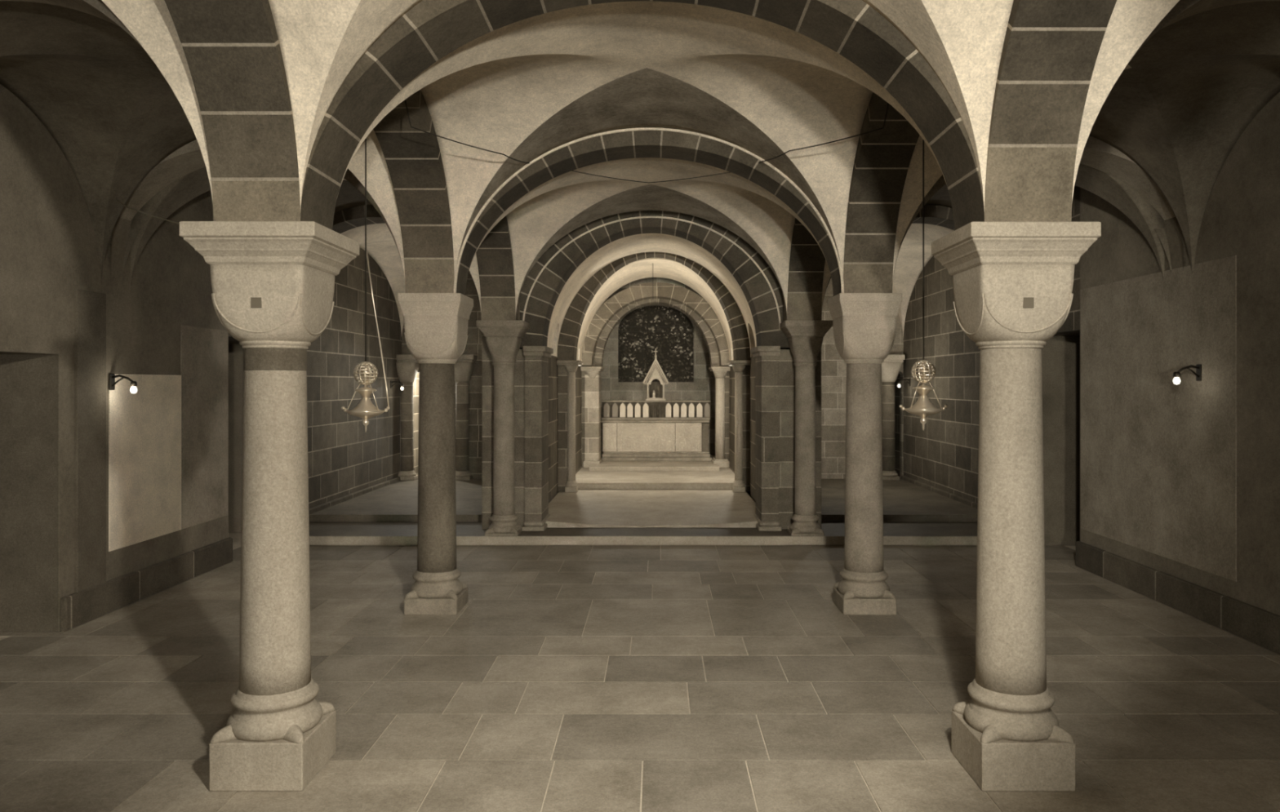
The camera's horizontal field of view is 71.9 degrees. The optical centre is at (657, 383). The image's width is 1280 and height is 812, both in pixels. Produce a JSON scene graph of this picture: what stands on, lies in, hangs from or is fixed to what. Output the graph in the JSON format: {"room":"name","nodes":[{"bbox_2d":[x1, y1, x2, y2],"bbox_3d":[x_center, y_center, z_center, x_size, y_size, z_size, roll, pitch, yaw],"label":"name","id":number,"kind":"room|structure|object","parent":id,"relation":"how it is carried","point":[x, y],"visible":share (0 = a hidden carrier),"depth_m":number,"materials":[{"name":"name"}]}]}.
{"room":"church","nodes":[
{"label":"church","id":0,"kind":"room"},
{"bbox_2d":[102,0,213,203],"bbox_3d":[-3.091,-1.387,2.566,2.562,1.394,2.778,0,0,0],"label":"ceiling","id":1,"kind":"structure","parent":0,"point":[150,22],"depth_m":3.63,"materials":[{"name":"paint"}]},
{"bbox_2d":[0,0,404,281],"bbox_3d":[-3.091,-1.387,5.484,2.562,1.394,2.778,0,0,0],"label":"ceiling","id":2,"kind":"structure","parent":0,"point":[108,108],"depth_m":5.95,"materials":[{"name":"paint"}]},
{"bbox_2d":[0,84,419,632],"bbox_3d":[-4.765,-0.219,8.855,1.074,4.043,22.540,0,0,0],"label":"wall","id":3,"kind":"structure","parent":0,"point":[99,485],"depth_m":6.98,"materials":[{"name":"paint"}]},
{"bbox_2d":[108,373,137,393],"bbox_3d":[-4.139,0.000,6.854,0.219,0.154,0.063,0,0,5],"label":"wall lamp","id":4,"kind":"object","parent":3,"relation":"attached to","point":[112,383],"visible":1,"depth_m":6.84,"materials":[{"name":"black metal"}]},
{"bbox_2d":[129,381,137,386],"bbox_3d":[-4.056,0.000,6.842,0.049,0.042,0.048,0,0,0],"label":"bulb socket","id":5,"kind":"object","parent":4,"relation":"attached to","point":[133,384],"depth_m":6.83,"materials":[{"name":"black metal"}]},
{"bbox_2d":[60,476,400,631],"bbox_3d":[-4.228,1.645,6.118,0.049,0.245,17.066,0,0,0],"label":"baseboard","id":6,"kind":"structure","parent":3,"relation":"attached to","point":[82,607],"depth_m":7.28,"materials":[{"name":"grey stone"}]},
{"bbox_2d":[390,380,404,390],"bbox_3d":[-4.146,0.028,14.079,0.219,0.154,0.063,0,0,5],"label":"wall lamp","id":7,"kind":"object","parent":3,"relation":"attached to","point":[391,382],"visible":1,"depth_m":14.07,"materials":[{"name":"black metal"}]},
{"bbox_2d":[121,167,480,306],"bbox_3d":[-3.091,-1.387,8.402,2.562,1.394,2.778,0,0,0],"label":"ceiling","id":8,"kind":"structure","parent":0,"point":[185,188],"depth_m":7.24,"materials":[{"name":"paint"}]},
{"bbox_2d":[340,223,404,333],"bbox_3d":[-3.091,-1.387,12.371,2.562,1.394,4.869,0,0,0],"label":"ceiling","id":9,"kind":"structure","parent":0,"point":[381,246],"depth_m":12.86,"materials":[{"name":"paint"}]},
{"bbox_2d":[401,272,481,479],"bbox_3d":[-3.141,-0.259,14.792,2.362,3.962,0.201,0,0,0],"label":"wall","id":10,"kind":"structure","parent":0,"point":[473,345],"depth_m":14.69,"materials":[{"name":"grey stone"}]},
{"bbox_2d":[548,355,557,502],"bbox_3d":[-1.709,0.639,11.823,0.502,2.062,2.234,0,0,0],"label":"wall","id":11,"kind":"structure","parent":0,"point":[553,366],"depth_m":12.35,"materials":[{"name":"grey stone"}]},
{"bbox_2d":[575,365,582,474],"bbox_3d":[-1.577,0.567,14.490,0.486,1.820,2.174,0,0,0],"label":"wall","id":12,"kind":"structure","parent":0,"point":[578,373],"depth_m":14.92,"materials":[{"name":"grey stone"}]},
{"bbox_2d":[0,533,1279,811],"bbox_3d":[-0.079,1.802,9.056,10.448,0.070,23.748,0,0,0],"label":"floor","id":13,"kind":"structure","parent":0,"point":[568,678],"depth_m":4.99,"materials":[{"name":"beige stone"}]},
{"bbox_2d":[178,221,359,791],"bbox_3d":[-1.740,0.539,4.025,0.574,2.457,0.574,0,0,0],"label":"stone column","id":14,"kind":"structure","parent":13,"relation":"on","point":[273,282],"depth_m":3.89,"materials":[{"name":"stone"}]},
{"bbox_2d":[0,0,213,204],"bbox_3d":[-3.091,-1.346,4.025,2.674,1.312,0.374,0,0,0],"label":"arch","id":15,"kind":"object","parent":14,"relation":"on","point":[97,8],"visible":0.18,"depth_m":4.04,"materials":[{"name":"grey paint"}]},
{"bbox_2d":[116,199,178,223],"bbox_3d":[-2.948,-0.999,5.159,0.112,0.613,2.771,0,0,-41],"label":"cable","id":16,"kind":"object","parent":14,"relation":"attached to","point":[117,199],"visible":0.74,"depth_m":5.10,"materials":[{"name":"brown plastic"}]},
{"bbox_2d":[164,0,300,221],"bbox_3d":[-1.740,-1.398,2.566,0.378,1.417,3.100,0,0,0],"label":"arch","id":17,"kind":"object","parent":14,"relation":"on","point":[232,50],"visible":0.74,"depth_m":3.72,"materials":[{"name":"stone"}]},
{"bbox_2d":[397,293,473,615],"bbox_3d":[-1.732,0.539,6.943,0.476,2.457,0.476,0,0,0],"label":"stone column","id":18,"kind":"structure","parent":13,"relation":"on","point":[436,324],"depth_m":6.81,"materials":[{"name":"grey stone"}]},
{"bbox_2d":[118,139,404,279],"bbox_3d":[-3.196,-1.346,6.943,2.884,1.312,0.374,0,0,0],"label":"arch","id":19,"kind":"object","parent":18,"relation":"on","point":[188,158],"visible":0.15,"depth_m":6.92,"materials":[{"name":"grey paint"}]},
{"bbox_2d":[373,89,454,293],"bbox_3d":[-1.740,-1.398,5.484,0.378,1.417,3.100,0,0,0],"label":"arch","id":20,"kind":"object","parent":18,"relation":"on","point":[413,157],"visible":0.34,"depth_m":6.49,"materials":[{"name":"stone"}]},
{"bbox_2d":[341,137,390,431],"bbox_3d":[-1.768,-0.766,5.353,0.230,2.121,0.230,0,0,45],"label":"sanctuary lamp","id":21,"kind":"object","parent":20,"relation":"hanging from","point":[365,410],"visible":1,"depth_m":5.33,"materials":[{"name":"gold metal"}]},
{"bbox_2d":[453,127,844,296],"bbox_3d":[-0.065,-1.398,6.936,3.532,1.418,0.393,0,0,0],"label":"arch","id":22,"kind":"object","parent":18,"relation":"on","point":[635,142],"visible":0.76,"depth_m":6.77,"materials":[{"name":"stone"}]},
{"bbox_2d":[404,99,529,163],"bbox_3d":[-1.168,-1.691,6.121,0.296,0.253,1.288,0,0,30],"label":"cable","id":23,"kind":"object","parent":22,"relation":"attached to","point":[405,100],"visible":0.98,"depth_m":5.84,"materials":[{"name":"grey plastic"}]},
{"bbox_2d":[571,170,729,182],"bbox_3d":[-0.033,-1.708,7.271,1.371,0.048,0.277,0,0,0],"label":"cable","id":24,"kind":"object","parent":22,"relation":"attached to","point":[571,171],"visible":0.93,"depth_m":7.27,"materials":[{"name":"grey plastic"}]},
{"bbox_2d":[758,102,888,162],"bbox_3d":[1.013,-1.703,6.119,0.282,0.229,1.324,0,0,-32],"label":"cable","id":25,"kind":"object","parent":22,"relation":"attached to","point":[888,103],"visible":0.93,"depth_m":5.85,"materials":[{"name":"grey plastic"}]},
{"bbox_2d":[309,491,977,545],"bbox_3d":[-0.079,1.718,14.007,8.348,0.098,8.694,0,0,0],"label":"stone step","id":26,"kind":"structure","parent":13,"relation":"on","point":[321,533],"depth_m":9.70,"materials":[{"name":"grey stone"}]},
{"bbox_2d":[309,473,481,521],"bbox_3d":[-3.132,1.626,14.510,2.240,0.088,7.688,0,0,0],"label":"floor","id":27,"kind":"structure","parent":26,"relation":"on","point":[397,501],"depth_m":11.39,"materials":[{"name":"grey stone"}]},
{"bbox_2d":[395,354,419,480],"bbox_3d":[-4.130,0.553,14.570,0.448,2.058,0.378,0,0,0],"label":"stone column","id":28,"kind":"structure","parent":27,"relation":"on","point":[407,366],"depth_m":14.47,"materials":[{"name":"grey stone"}]},
{"bbox_2d":[454,354,477,480],"bbox_3d":[-3.220,0.553,14.570,0.448,2.058,0.378,0,0,0],"label":"stone column","id":29,"kind":"structure","parent":27,"relation":"on","point":[464,365],"depth_m":14.47,"materials":[{"name":"grey stone"}]},
{"bbox_2d":[475,320,529,536],"bbox_3d":[-1.712,0.539,9.861,0.518,2.457,0.518,0,0,0],"label":"stone column","id":30,"kind":"structure","parent":26,"relation":"on","point":[503,338],"depth_m":9.75,"materials":[{"name":"grey stone"}]},
{"bbox_2d":[333,204,480,307],"bbox_3d":[-3.091,-1.398,9.861,2.884,1.417,0.378,0,0,0],"label":"arch","id":31,"kind":"object","parent":30,"relation":"on","point":[344,220],"visible":0.12,"depth_m":9.67,"materials":[{"name":"stone"}]},
{"bbox_2d":[475,215,519,320],"bbox_3d":[-1.740,-1.398,8.402,0.378,1.418,3.100,0,0,0],"label":"arch","id":32,"kind":"object","parent":30,"relation":"on","point":[494,254],"visible":0.22,"depth_m":9.56,"materials":[{"name":"stone"}]},
{"bbox_2d":[481,332,553,531],"bbox_3d":[-1.636,0.257,10.350,0.749,2.824,0.753,0,0,0],"label":"stone pier","id":33,"kind":"object","parent":26,"relation":"on","point":[531,366],"visible":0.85,"depth_m":10.12,"materials":[{"name":"grey stone"}]},
{"bbox_2d":[519,210,789,349],"bbox_3d":[-0.065,-1.295,10.277,3.262,1.764,0.457,0,0,0],"label":"arch","id":34,"kind":"object","parent":33,"relation":"on","point":[540,291],"visible":0.79,"depth_m":10.06,"materials":[{"name":"stone"}]},
{"bbox_2d":[545,489,758,528],"bbox_3d":[-0.067,1.627,11.964,2.737,0.091,3.441,0,0,0],"label":"floor","id":35,"kind":"structure","parent":26,"relation":"on","point":[582,508],"depth_m":11.15,"materials":[{"name":"beige stone"}]},
{"bbox_2d":[556,360,583,492],"bbox_3d":[-1.488,0.213,13.107,0.728,2.737,0.632,0,0,0],"label":"stone pier","id":36,"kind":"object","parent":35,"relation":"on","point":[566,482],"visible":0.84,"depth_m":12.94,"materials":[{"name":"stone"}]},
{"bbox_2d":[557,252,750,360],"bbox_3d":[-0.032,-1.311,13.101,3.136,1.942,0.443,0,0,0],"label":"arch","id":37,"kind":"object","parent":36,"relation":"on","point":[571,325],"visible":0.45,"depth_m":12.88,"materials":[{"name":"stone"}]},
{"bbox_2d":[727,360,751,492],"bbox_3d":[1.425,0.213,13.107,0.728,2.737,0.632,0,0,0],"label":"stone pier","id":38,"kind":"object","parent":35,"relation":"on","point":[741,483],"visible":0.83,"depth_m":12.92,"materials":[{"name":"stone"}]},
{"bbox_2d":[750,346,821,531],"bbox_3d":[1.507,0.257,10.350,0.749,2.824,0.753,0,0,0],"label":"stone pier","id":39,"kind":"object","parent":26,"relation":"on","point":[775,368],"visible":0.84,"depth_m":10.12,"materials":[{"name":"grey stone"}]},
{"bbox_2d":[779,320,832,536],"bbox_3d":[1.652,0.539,9.861,0.518,2.457,0.518,0,0,0],"label":"stone column","id":40,"kind":"structure","parent":26,"relation":"on","point":[805,338],"depth_m":9.75,"materials":[{"name":"grey stone"}]},
{"bbox_2d":[783,217,825,321],"bbox_3d":[1.610,-1.398,8.402,0.378,1.417,3.100,0,0,0],"label":"arch","id":41,"kind":"object","parent":40,"relation":"on","point":[806,260],"visible":0.17,"depth_m":9.57,"materials":[{"name":"stone"}]},
{"bbox_2d":[821,204,955,315],"bbox_3d":[2.947,-1.398,9.861,2.856,1.418,0.378,0,0,0],"label":"arch","id":42,"kind":"object","parent":40,"relation":"on","point":[940,215],"visible":0.11,"depth_m":9.67,"materials":[{"name":"stone"}]},
{"bbox_2d":[821,477,977,521],"bbox_3d":[2.984,1.626,14.510,2.222,0.088,7.688,0,0,0],"label":"floor","id":43,"kind":"structure","parent":26,"relation":"on","point":[904,500],"depth_m":11.62,"materials":[{"name":"grey stone"}]},
{"bbox_2d":[881,354,905,480],"bbox_3d":[3.815,0.553,14.570,0.448,2.058,0.378,0,0,0],"label":"stone column","id":44,"kind":"structure","parent":43,"relation":"on","point":[891,364],"depth_m":14.47,"materials":[{"name":"stone"}]},
{"bbox_2d":[827,293,902,615],"bbox_3d":[1.624,0.539,6.943,0.476,2.457,0.476,0,0,0],"label":"stone column","id":45,"kind":"structure","parent":13,"relation":"on","point":[864,324],"depth_m":6.81,"materials":[{"name":"stone"}]},
{"bbox_2d":[843,92,919,293],"bbox_3d":[1.610,-1.398,5.484,0.378,1.418,3.100,0,0,0],"label":"arch","id":46,"kind":"object","parent":45,"relation":"on","point":[883,157],"visible":0.33,"depth_m":6.50,"materials":[{"name":"stone"}]},
{"bbox_2d":[899,138,947,431],"bbox_3d":[1.613,-0.772,5.353,0.230,2.110,0.230,0,0,45],"label":"sanctuary lamp","id":47,"kind":"object","parent":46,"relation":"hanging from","point":[922,408],"visible":1,"depth_m":5.33,"materials":[{"name":"gold metal"}]},
{"bbox_2d":[892,135,1175,285],"bbox_3d":[3.052,-1.346,6.943,2.856,1.312,0.374,0,0,0],"label":"arch","id":48,"kind":"object","parent":45,"relation":"on","point":[1098,154],"visible":0.23,"depth_m":6.92,"materials":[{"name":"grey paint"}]},
{"bbox_2d":[931,222,1101,791],"bbox_3d":[1.610,0.539,4.025,0.553,2.457,0.553,0,0,0],"label":"stone column","id":49,"kind":"structure","parent":13,"relation":"on","point":[1013,282],"depth_m":3.89,"materials":[{"name":"stone"}]},
{"bbox_2d":[300,0,984,230],"bbox_3d":[-0.065,-1.398,4.025,3.532,1.417,0.378,0,0,0],"label":"arch","id":50,"kind":"object","parent":49,"relation":"on","point":[432,29],"visible":0.52,"depth_m":3.99,"materials":[{"name":"stone"}]},
{"bbox_2d":[984,0,1116,222],"bbox_3d":[1.610,-1.398,2.566,0.378,1.418,3.100,0,0,0],"label":"arch","id":51,"kind":"object","parent":49,"relation":"on","point":[1051,49],"visible":0.77,"depth_m":3.72,"materials":[{"name":"stone"}]},
{"bbox_2d":[1128,0,1279,62],"bbox_3d":[2.947,-1.346,4.025,2.646,1.312,0.374,0,0,0],"label":"arch","id":52,"kind":"object","parent":49,"relation":"on","point":[1183,9],"visible":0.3,"depth_m":4.00,"materials":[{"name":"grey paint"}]},
{"bbox_2d":[268,0,1013,206],"bbox_3d":[-0.065,-1.387,2.566,3.208,1.394,2.778,0,0,0],"label":"ceiling","id":53,"kind":"structure","parent":0,"point":[321,42],"depth_m":3.67,"materials":[{"name":"paint"}]},
{"bbox_2d":[337,0,946,275],"bbox_3d":[-0.065,-1.387,5.484,3.208,1.394,2.778,0,0,0],"label":"ceiling","id":54,"kind":"structure","parent":0,"point":[523,90],"depth_m":5.80,"materials":[{"name":"paint"}]},
{"bbox_2d":[468,157,826,311],"bbox_3d":[-0.065,-1.355,8.402,3.208,1.331,2.778,0,0,0],"label":"ceiling","id":55,"kind":"structure","parent":0,"point":[569,201],"depth_m":8.93,"materials":[{"name":"paint"}]},
{"bbox_2d":[575,454,734,489],"bbox_3d":[-0.070,1.530,15.758,3.885,0.105,5.192,0,0,0],"label":"stone step","id":56,"kind":"structure","parent":0,"point":[724,478],"depth_m":13.62,"materials":[{"name":"beige stone"}]},
{"bbox_2d":[580,366,604,468],"bbox_3d":[-1.403,0.161,15.808,0.861,2.632,0.825,0,0,0],"label":"stone pier","id":57,"kind":"object","parent":56,"relation":"on","point":[591,378],"visible":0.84,"depth_m":15.54,"materials":[{"name":"stone"}]},
{"bbox_2d":[581,282,729,365],"bbox_3d":[-0.014,-1.054,15.738,2.772,1.463,0.402,0,0,0],"label":"arch","id":58,"kind":"object","parent":57,"relation":"on","point":[678,294],"visible":0.81,"depth_m":15.54,"materials":[{"name":"beige stone"}]},
{"bbox_2d":[584,298,728,366],"bbox_3d":[-0.014,-1.057,16.124,2.618,1.470,0.354,0,0,0],"label":"arch","id":59,"kind":"object","parent":57,"relation":"on","point":[602,342],"visible":0.48,"depth_m":15.95,"materials":[{"name":"grey stone"}]},
{"bbox_2d":[588,451,719,471],"bbox_3d":[-0.052,1.438,16.623,2.205,0.077,3.462,0,0,0],"label":"stone step","id":60,"kind":"structure","parent":56,"relation":"on","point":[603,465],"depth_m":14.95,"materials":[{"name":"beige stone"}]},
{"bbox_2d":[600,420,711,461],"bbox_3d":[-0.021,1.034,16.265,2.030,0.732,0.581,0,0,0],"label":"altar","id":61,"kind":"object","parent":60,"relation":"on","point":[622,440],"visible":0.94,"depth_m":16.10,"materials":[{"name":"grey stone"}]},
{"bbox_2d":[600,400,711,420],"bbox_3d":[-0.025,0.488,16.308,2.023,0.360,0.144,0,0,0],"label":"retable","id":62,"kind":"object","parent":61,"relation":"on","point":[611,410],"visible":1,"depth_m":16.27,"materials":[{"name":"beige stone"}]},
{"bbox_2d":[642,348,668,400],"bbox_3d":[-0.028,-0.172,16.351,0.490,0.959,0.199,0,0,0],"label":"canopy","id":63,"kind":"object","parent":62,"relation":"on","point":[656,386],"visible":1,"depth_m":16.28,"materials":[{"name":"grey stone"}]},
{"bbox_2d":[652,390,655,398],"bbox_3d":[-0.063,0.191,16.324,0.070,0.144,0.068,0,0,0],"label":"figurine","id":64,"kind":"object","parent":63,"relation":"on","point":[653,393],"visible":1,"depth_m":16.30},
{"bbox_2d":[708,366,729,468],"bbox_3d":[1.375,0.161,15.808,0.861,2.632,0.825,0,0,0],"label":"stone pier","id":65,"kind":"object","parent":56,"relation":"on","point":[721,373],"visible":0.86,"depth_m":15.55,"materials":[{"name":"stone"}]},
{"bbox_2d":[577,257,733,360],"bbox_3d":[-0.032,-1.179,14.430,3.094,1.680,2.294,0,0,0],"label":"ceiling","id":66,"kind":"structure","parent":0,"point":[662,268],"depth_m":14.60,"materials":[{"name":"paint"}]},
{"bbox_2d":[652,262,653,299],"bbox_3d":[-0.070,-1.585,13.685,0.009,0.567,0.010,0,0,0],"label":"cable","id":67,"kind":"object","parent":66,"relation":"hanging from","point":[652,263],"visible":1,"depth_m":13.68,"materials":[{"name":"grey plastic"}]},
{"bbox_2d":[606,277,704,299],"bbox_3d":[0.000,-1.855,17.267,2.940,0.210,2.174,0,0,0],"label":"ceiling","id":68,"kind":"structure","parent":0,"point":[646,280],"depth_m":16.18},
{"bbox_2d":[599,299,715,454],"bbox_3d":[0.000,-0.096,18.475,2.940,3.728,0.242,0,0,0],"label":"wall","id":69,"kind":"structure","parent":0,"point":[703,387],"depth_m":18.35,"materials":[{"name":"grey stone"}]},
{"bbox_2d":[617,305,693,382],"bbox_3d":[-0.028,-0.837,18.500,1.603,1.631,0.047,0,0,0],"label":"window","id":70,"kind":"structure","parent":69,"relation":"in","point":[644,330],"depth_m":18.49,"materials":[{"name":"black glass"}]},
{"bbox_2d":[546,233,790,357],"bbox_3d":[-0.051,-1.225,11.693,3.304,1.680,2.455,0,0,0],"label":"ceiling","id":71,"kind":"structure","parent":0,"point":[622,247],"depth_m":12.12,"materials":[{"name":"paint"}]},
{"bbox_2d":[728,365,734,473],"bbox_3d":[1.510,0.567,14.490,0.480,1.820,2.174,0,0,0],"label":"wall","id":72,"kind":"structure","parent":0,"point":[731,373],"depth_m":15.05,"materials":[{"name":"grey stone"}]},
{"bbox_2d":[750,356,755,502],"bbox_3d":[1.588,0.639,11.823,0.464,2.062,2.234,0,0,0],"label":"wall","id":73,"kind":"structure","parent":0,"point":[752,359],"depth_m":12.50,"materials":[{"name":"grey stone"}]},
{"bbox_2d":[821,278,903,479],"bbox_3d":[3.001,-0.259,14.792,2.328,3.962,0.201,0,0,0],"label":"wall","id":74,"kind":"structure","parent":0,"point":[833,367],"depth_m":14.69,"materials":[{"name":"grey stone"}]},
{"bbox_2d":[892,223,954,336],"bbox_3d":[2.947,-1.387,12.371,2.534,1.394,4.869,0,0,0],"label":"ceiling","id":75,"kind":"structure","parent":0,"point":[908,264],"depth_m":13.21,"materials":[{"name":"paint"}]},
{"bbox_2d":[821,163,1171,312],"bbox_3d":[2.947,-1.387,8.402,2.534,1.394,2.778,0,0,0],"label":"ceiling","id":76,"kind":"structure","parent":0,"point":[1119,194],"depth_m":7.23,"materials":[{"name":"paint"}]},
{"bbox_2d":[892,0,1279,282],"bbox_3d":[2.947,-1.387,5.484,2.534,1.394,2.778,0,0,0],"label":"ceiling","id":77,"kind":"structure","parent":0,"point":[1179,108],"depth_m":5.98,"materials":[{"name":"paint"}]},
{"bbox_2d":[894,92,1279,615],"bbox_3d":[4.617,-0.219,8.855,1.057,4.043,22.540,0,0,0],"label":"wall","id":78,"kind":"structure","parent":0,"point":[1181,481],"depth_m":7.13,"materials":[{"name":"paint"}]},
{"bbox_2d":[897,377,911,387],"bbox_3d":[3.988,-0.014,14.280,0.219,0.154,0.063,0,0,-5],"label":"wall lamp","id":79,"kind":"object","parent":78,"relation":"attached to","point":[909,379],"visible":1,"depth_m":14.27,"materials":[{"name":"black metal"}]},
{"bbox_2d":[901,475,1279,654],"bbox_3d":[4.071,1.645,6.118,0.049,0.245,17.066,0,0,0],"label":"baseboard","id":80,"kind":"structure","parent":78,"relation":"attached to","point":[1260,627],"depth_m":6.82,"materials":[{"name":"grey stone"}]},
{"bbox_2d":[1173,364,1201,384],"bbox_3d":[3.988,-0.070,6.653,0.219,0.154,0.063,0,0,-5],"label":"wall lamp","id":81,"kind":"object","parent":78,"relation":"attached to","point":[1176,380],"visible":1,"depth_m":6.64,"materials":[{"name":"black metal"}]},
{"bbox_2d":[1173,371,1180,377],"bbox_3d":[3.906,-0.070,6.640,0.049,0.042,0.048,0,0,0],"label":"bulb socket","id":82,"kind":"object","parent":81,"relation":"attached to","point":[1176,374],"depth_m":6.62,"materials":[{"name":"black metal"}]},
{"bbox_2d":[1071,0,1179,201],"bbox_3d":[2.947,-1.387,2.566,2.534,1.394,2.778,0,0,0],"label":"ceiling","id":83,"kind":"structure","parent":0,"point":[1131,22],"depth_m":3.63,"materials":[{"name":"paint"}]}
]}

